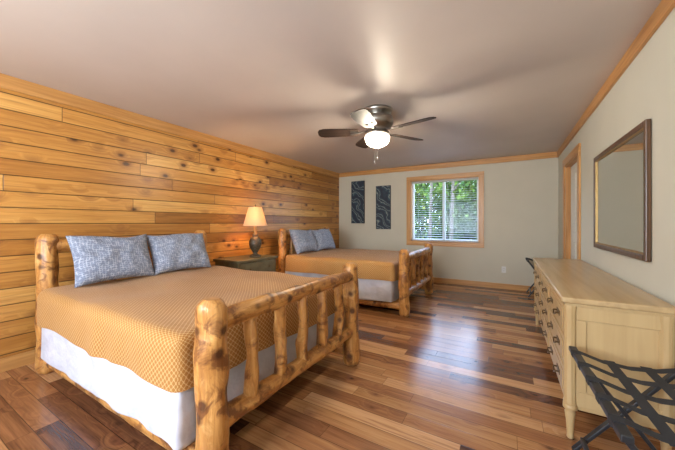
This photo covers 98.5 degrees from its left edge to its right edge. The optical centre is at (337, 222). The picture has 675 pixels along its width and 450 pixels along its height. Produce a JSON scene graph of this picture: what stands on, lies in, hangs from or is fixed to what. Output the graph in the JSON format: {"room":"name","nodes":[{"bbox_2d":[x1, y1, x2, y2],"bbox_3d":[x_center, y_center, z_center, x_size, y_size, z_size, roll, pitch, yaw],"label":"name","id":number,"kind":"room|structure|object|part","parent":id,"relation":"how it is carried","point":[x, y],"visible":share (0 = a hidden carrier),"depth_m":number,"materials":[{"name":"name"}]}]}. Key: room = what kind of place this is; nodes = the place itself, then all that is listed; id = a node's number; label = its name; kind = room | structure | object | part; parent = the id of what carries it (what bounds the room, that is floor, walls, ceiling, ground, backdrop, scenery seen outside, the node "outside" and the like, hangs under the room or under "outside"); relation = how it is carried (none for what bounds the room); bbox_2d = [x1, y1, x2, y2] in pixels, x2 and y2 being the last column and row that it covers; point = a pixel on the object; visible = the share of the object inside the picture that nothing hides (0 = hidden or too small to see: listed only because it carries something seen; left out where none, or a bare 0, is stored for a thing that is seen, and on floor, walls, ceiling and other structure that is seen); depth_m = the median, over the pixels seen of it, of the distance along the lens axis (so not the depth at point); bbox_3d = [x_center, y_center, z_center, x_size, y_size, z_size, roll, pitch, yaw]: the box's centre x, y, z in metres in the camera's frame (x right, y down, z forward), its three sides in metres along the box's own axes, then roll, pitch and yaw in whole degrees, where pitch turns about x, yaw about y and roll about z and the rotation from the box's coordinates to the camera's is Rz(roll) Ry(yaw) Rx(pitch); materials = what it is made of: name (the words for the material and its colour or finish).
{"room":"hotel room","nodes":[
{"label":"hotel room","id":0,"kind":"room"},
{"bbox_2d":[0,88,338,358],"bbox_3d":[-1.970,0.000,3.873,0.150,2.440,8.000,0,0,30],"label":"wall","id":1,"kind":"structure","parent":0,"point":[65,170],"depth_m":3.08,"materials":[{"name":"brown wood"}]},
{"bbox_2d":[0,349,35,372],"bbox_3d":[-1.902,1.165,3.823,0.018,0.110,7.682,0,0,30],"label":"baseboard","id":2,"kind":"structure","parent":1,"relation":"attached to","point":[26,358],"depth_m":2.45,"materials":[{"name":"brown wood"}]},
{"bbox_2d":[0,73,338,177],"bbox_3d":[-1.901,-1.163,3.820,0.022,0.115,7.678,0,0,30],"label":"trim","id":3,"kind":"structure","parent":1,"relation":"attached to","point":[7,82],"depth_m":3.17,"materials":[{"name":"brown wood"}]},
{"bbox_2d":[0,282,660,449],"bbox_3d":[-0.036,1.280,2.743,4.630,0.120,8.000,0,0,30],"label":"floor","id":4,"kind":"structure","parent":0,"point":[468,367],"depth_m":2.02,"materials":[{"name":"brown wood"}]},
{"bbox_2d":[34,230,359,449],"bbox_3d":[-1.128,0.655,2.449,2.232,1.130,1.620,0,0,30],"label":"bed","id":5,"kind":"object","parent":4,"relation":"on","point":[181,356],"visible":0.91,"depth_m":1.71,"materials":[{"name":"orange fabric"}]},
{"bbox_2d":[66,234,154,287],"bbox_3d":[-1.983,0.306,2.589,0.258,0.406,0.626,0,0,30],"label":"pillow","id":6,"kind":"object","parent":5,"relation":"on","point":[96,259],"visible":1,"depth_m":2.47,"materials":[{"name":"grey fabric"}]},
{"bbox_3d":[-2.028,0.655,2.972,0.150,1.130,1.517,0,0,30],"label":"headboard","id":7,"kind":"part","parent":5,"relation":"part of","materials":[{"name":"brown wood"}]},
{"bbox_2d":[146,233,211,274],"bbox_3d":[-1.680,0.309,3.113,0.267,0.392,0.626,0,0,30],"label":"pillow","id":8,"kind":"object","parent":5,"relation":"on","point":[172,252],"visible":0.98,"depth_m":3.01,"materials":[{"name":"grey fabric"}]},
{"bbox_2d":[37,265,342,392],"bbox_3d":[-1.134,0.640,2.453,1.908,0.276,1.618,0,0,30],"label":"bedspread","id":9,"kind":"object","parent":5,"relation":"on","point":[143,325],"depth_m":1.82,"materials":[{"name":"orange fabric"}]},
{"bbox_3d":[-0.232,0.782,1.925,0.155,0.875,1.516,0,0,30],"label":"footboard","id":10,"kind":"part","parent":5,"relation":"part of","materials":[{"name":"brown wood"}]},
{"bbox_2d":[213,254,277,271],"bbox_3d":[-1.311,0.860,4.241,0.536,0.720,0.760,0,0,30],"label":"nightstand","id":11,"kind":"object","parent":4,"relation":"on","point":[265,262],"visible":0.3,"depth_m":4.09,"materials":[{"name":"green paint"}]},
{"bbox_2d":[243,204,266,256],"bbox_3d":[-1.227,0.111,4.342,0.354,0.777,0.354,0,0,30],"label":"table lamp","id":12,"kind":"object","parent":11,"relation":"on","point":[255,216],"visible":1,"depth_m":4.26,"materials":[{"name":"beige fabric"}]},
{"bbox_3d":[-1.227,-0.097,4.342,0.354,0.278,0.354,0,0,30],"label":"lamp shade","id":13,"kind":"part","parent":12,"relation":"part of","materials":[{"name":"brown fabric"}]},
{"bbox_2d":[278,227,432,316],"bbox_3d":[0.327,0.655,4.939,2.234,1.130,1.621,0,0,30],"label":"bed","id":14,"kind":"object","parent":4,"relation":"on","point":[386,278],"visible":0.81,"depth_m":4.20,"materials":[{"name":"orange fabric"}]},
{"bbox_2d":[289,229,317,253],"bbox_3d":[-0.569,0.307,5.000,0.271,0.403,0.626,0,0,30],"label":"pillow","id":15,"kind":"object","parent":14,"relation":"on","point":[303,240],"visible":1,"depth_m":4.84,"materials":[{"name":"fabric"}]},
{"bbox_3d":[-0.573,0.655,5.460,0.153,1.130,1.520,0,0,30],"label":"headboard","id":16,"kind":"part","parent":14,"relation":"part of","materials":[{"name":"brown wood"}]},
{"bbox_2d":[312,229,335,250],"bbox_3d":[-0.280,0.308,5.514,0.267,0.395,0.626,0,0,30],"label":"pillow","id":17,"kind":"object","parent":14,"relation":"on","point":[323,237],"visible":0.81,"depth_m":5.41,"materials":[{"name":"fabric"}]},
{"bbox_2d":[285,248,398,280],"bbox_3d":[0.321,0.641,4.942,1.904,0.274,1.618,0,0,30],"label":"bedspread","id":18,"kind":"object","parent":14,"relation":"on","point":[373,265],"depth_m":4.34,"materials":[{"name":"brown fabric"}]},
{"bbox_3d":[1.219,0.782,4.408,0.159,0.875,1.522,0,0,30],"label":"footboard","id":19,"kind":"part","parent":14,"relation":"part of","materials":[{"name":"brown wood"}]},
{"bbox_2d":[525,258,533,296],"bbox_3d":[3.390,0.910,4.830,0.438,0.611,0.460,0,0,30],"label":"luggage rack","id":20,"kind":"object","parent":4,"relation":"on","point":[527,259],"visible":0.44,"depth_m":4.84,"materials":[{"name":"black metal"}]},
{"bbox_2d":[533,257,674,449],"bbox_3d":[2.013,0.818,2.472,0.476,0.805,2.200,0,0,30],"label":"dresser","id":21,"kind":"object","parent":4,"relation":"on","point":[577,303],"visible":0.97,"depth_m":1.61,"materials":[{"name":"paint"}]},
{"bbox_2d":[569,346,674,449],"bbox_3d":[1.259,0.938,1.140,0.438,0.556,0.760,0,0,29],"label":"luggage rack","id":22,"kind":"object","parent":4,"relation":"on","point":[616,420],"visible":1,"depth_m":1.21,"materials":[{"name":"black metal"}]},
{"bbox_2d":[0,0,661,172],"bbox_3d":[-0.036,-1.280,2.743,4.630,0.120,8.000,0,0,30],"label":"ceiling","id":23,"kind":"structure","parent":0,"point":[498,78],"depth_m":2.25,"materials":[{"name":"white paint"}]},
{"bbox_2d":[318,104,435,163],"bbox_3d":[0.428,-0.915,3.104,1.238,0.609,1.221,0,0,30],"label":"ceiling fan","id":24,"kind":"object","parent":23,"relation":"attached to","point":[376,119],"depth_m":3.04,"materials":[{"name":"metal"}]},
{"bbox_2d":[339,158,557,285],"bbox_3d":[1.944,0.000,6.132,4.330,2.440,0.150,0,0,30],"label":"wall","id":25,"kind":"structure","parent":0,"point":[521,197],"depth_m":5.47,"materials":[{"name":"beige paint"}]},
{"bbox_2d":[351,181,364,222],"bbox_3d":[0.484,-0.490,6.874,0.336,0.996,0.038,0,0,30],"label":"wall art","id":26,"kind":"object","parent":25,"relation":"attached to","point":[357,187],"visible":1,"depth_m":6.85,"materials":[{"name":"black ceramic"}]},
{"bbox_2d":[376,185,390,228],"bbox_3d":[1.032,-0.350,6.553,0.346,0.976,0.038,0,0,30],"label":"wall art","id":27,"kind":"object","parent":25,"relation":"attached to","point":[383,193],"visible":1,"depth_m":6.54,"materials":[{"name":"black ceramic"}]},
{"bbox_2d":[406,171,483,247],"bbox_3d":[2.165,-0.255,5.954,1.500,1.460,0.114,0,0,30],"label":"window frame","id":28,"kind":"structure","parent":25,"relation":"attached to","point":[480,244],"depth_m":5.85,"materials":[{"name":"brown wood"}]},
{"bbox_2d":[412,180,478,241],"bbox_3d":[2.205,-0.255,6.023,1.306,1.266,0.055,0,0,30],"label":"window","id":29,"kind":"structure","parent":25,"relation":"in","point":[444,183],"depth_m":6.00,"materials":[{"name":"white plastic"}]},
{"bbox_2d":[412,177,478,241],"bbox_3d":[2.172,-0.259,5.966,1.296,1.254,0.050,0,0,30],"label":"window blinds","id":30,"kind":"object","parent":29,"relation":"attached to","point":[473,178],"visible":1,"depth_m":5.95,"materials":[{"name":"white plastic"}]},
{"bbox_2d":[339,152,557,176],"bbox_3d":[1.901,-1.170,6.058,4.330,0.100,0.022,0,0,30],"label":"trim","id":31,"kind":"structure","parent":25,"relation":"attached to","point":[548,154],"depth_m":5.76,"materials":[{"name":"brown wood"}]},
{"bbox_2d":[433,277,533,291],"bbox_3d":[1.902,1.170,6.059,4.330,0.100,0.018,0,0,30],"label":"baseboard","id":32,"kind":"structure","parent":25,"relation":"attached to","point":[435,279],"depth_m":5.54,"materials":[{"name":"brown wood"}]},
{"bbox_2d":[558,7,674,305],"bbox_3d":[1.898,0.000,1.613,0.150,2.440,8.000,0,0,30],"label":"wall","id":33,"kind":"structure","parent":0,"point":[646,89],"depth_m":1.79,"materials":[{"name":"beige paint"}]},
{"bbox_2d":[562,143,580,259],"bbox_3d":[3.243,0.185,3.914,0.148,2.069,0.968,0,0,30],"label":"door frame","id":34,"kind":"structure","parent":33,"relation":"attached to","point":[568,166],"depth_m":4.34,"materials":[{"name":"brown wood"}]},
{"bbox_2d":[565,131,578,163],"bbox_3d":[3.243,-1.035,3.914,0.150,0.370,0.970,0,0,30],"label":"wall","id":35,"kind":"structure","parent":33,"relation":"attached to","point":[575,140],"depth_m":3.89,"materials":[{"name":"beige paint"}]},
{"bbox_2d":[571,162,576,258],"bbox_3d":[3.243,0.191,3.913,0.048,2.038,0.926,0,0,30],"label":"leaf","id":36,"kind":"object","parent":33,"relation":"attached to","point":[574,167],"visible":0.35,"depth_m":4.08,"materials":[{"name":"white wood"}]},
{"bbox_2d":[557,0,674,156],"bbox_3d":[1.818,-1.170,1.647,0.022,0.100,7.678,0,0,30],"label":"trim","id":37,"kind":"structure","parent":33,"relation":"attached to","point":[665,7],"depth_m":2.04,"materials":[{"name":"brown wood"}]},
{"bbox_2d":[593,119,650,261],"bbox_3d":[2.188,-0.198,2.289,0.028,0.865,1.240,0,0,30],"label":"wall mirror","id":38,"kind":"object","parent":33,"relation":"attached to","point":[622,171],"visible":1,"depth_m":2.10,"materials":[{"name":"brown mirror"}]},
{"bbox_3d":[2.194,-0.198,2.285,0.010,0.789,1.164,0,0,30],"label":"glass","id":39,"kind":"part","parent":38,"relation":"part of","materials":[{"name":"white mirror"}]},
{"bbox_2d":[651,428,674,449],"bbox_3d":[1.821,1.170,1.647,0.018,0.100,7.682,0,0,30],"label":"baseboard","id":40,"kind":"structure","parent":33,"relation":"attached to","point":[654,430],"depth_m":1.65,"materials":[{"name":"brown wood"}]},
{"label":"outside","id":41,"kind":"structure","parent":0,"visible":0},
{"bbox_3d":[16.851,1.930,28.837,60.000,0.180,53.200,0,0,30],"label":"lawn","id":42,"kind":"structure","parent":41,"visible":0},
{"bbox_2d":[415,184,428,237],"bbox_3d":[2.776,-0.215,14.551,4.014,4.074,3.126,0,0,30],"label":"tree","id":43,"kind":"object","parent":42,"relation":"on","point":[416,184],"visible":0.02,"depth_m":13.97,"materials":[{"name":"green plant"}]},
{"bbox_2d":[415,185,440,237],"bbox_3d":[4.172,-0.431,16.159,3.318,4.505,4.190,0,0,-34],"label":"tree","id":44,"kind":"object","parent":42,"relation":"on","point":[415,185],"visible":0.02,"depth_m":15.77,"materials":[{"name":"green plant"}]},
{"bbox_2d":[415,182,450,238],"bbox_3d":[3.548,-0.139,11.163,1.527,3.920,1.254,0,0,-8],"label":"tree","id":45,"kind":"object","parent":42,"relation":"on","point":[431,198],"visible":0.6,"depth_m":11.08,"materials":[{"name":"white plant"}]},
{"bbox_2d":[415,182,462,240],"bbox_3d":[3.993,-0.221,14.275,4.045,4.083,2.898,0,0,17],"label":"tree","id":46,"kind":"object","parent":42,"relation":"on","point":[426,184],"visible":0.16,"depth_m":13.89,"materials":[{"name":"green plant"}]},
{"bbox_2d":[415,182,474,238],"bbox_3d":[5.526,-0.235,15.373,3.910,4.112,3.320,0,0,30],"label":"tree","id":47,"kind":"object","parent":42,"relation":"on","point":[459,182],"visible":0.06,"depth_m":15.16,"materials":[{"name":"green plant"}]},
{"bbox_2d":[415,180,476,239],"bbox_3d":[4.993,-0.237,13.213,3.187,4.117,4.138,0,0,-37],"label":"tree","id":48,"kind":"object","parent":42,"relation":"on","point":[457,182],"visible":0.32,"depth_m":12.96,"materials":[{"name":"green plant"}]},
{"bbox_2d":[417,183,476,239],"bbox_3d":[5.828,0.013,13.135,4.576,3.618,2.947,0,0,30],"label":"tree","id":49,"kind":"object","parent":42,"relation":"on","point":[467,194],"visible":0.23,"depth_m":12.91,"materials":[{"name":"green plant"}]},
{"bbox_2d":[428,181,468,241],"bbox_3d":[3.921,-0.122,10.223,1.409,3.886,1.010,0,0,13],"label":"tree","id":50,"kind":"object","parent":42,"relation":"on","point":[453,187],"visible":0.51,"depth_m":10.21,"materials":[{"name":"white plant"}]},
{"bbox_2d":[439,180,475,237],"bbox_3d":[6.987,-0.439,15.281,4.341,4.519,3.365,0,0,30],"label":"tree","id":51,"kind":"object","parent":42,"relation":"on","point":[469,180],"visible":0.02,"depth_m":14.91,"materials":[{"name":"green plant"}]},
{"bbox_2d":[446,180,476,239],"bbox_3d":[6.526,-0.283,12.411,4.424,4.210,3.381,0,0,30],"label":"tree","id":52,"kind":"object","parent":42,"relation":"on","point":[468,223],"visible":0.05,"depth_m":12.55,"materials":[{"name":"green plant"}]},
{"bbox_2d":[448,180,475,237],"bbox_3d":[7.382,-0.336,14.557,3.554,4.314,3.854,0,0,-32],"label":"tree","id":53,"kind":"object","parent":42,"relation":"on","point":[466,180],"visible":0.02,"depth_m":14.46,"materials":[{"name":"green plant"}]}
]}

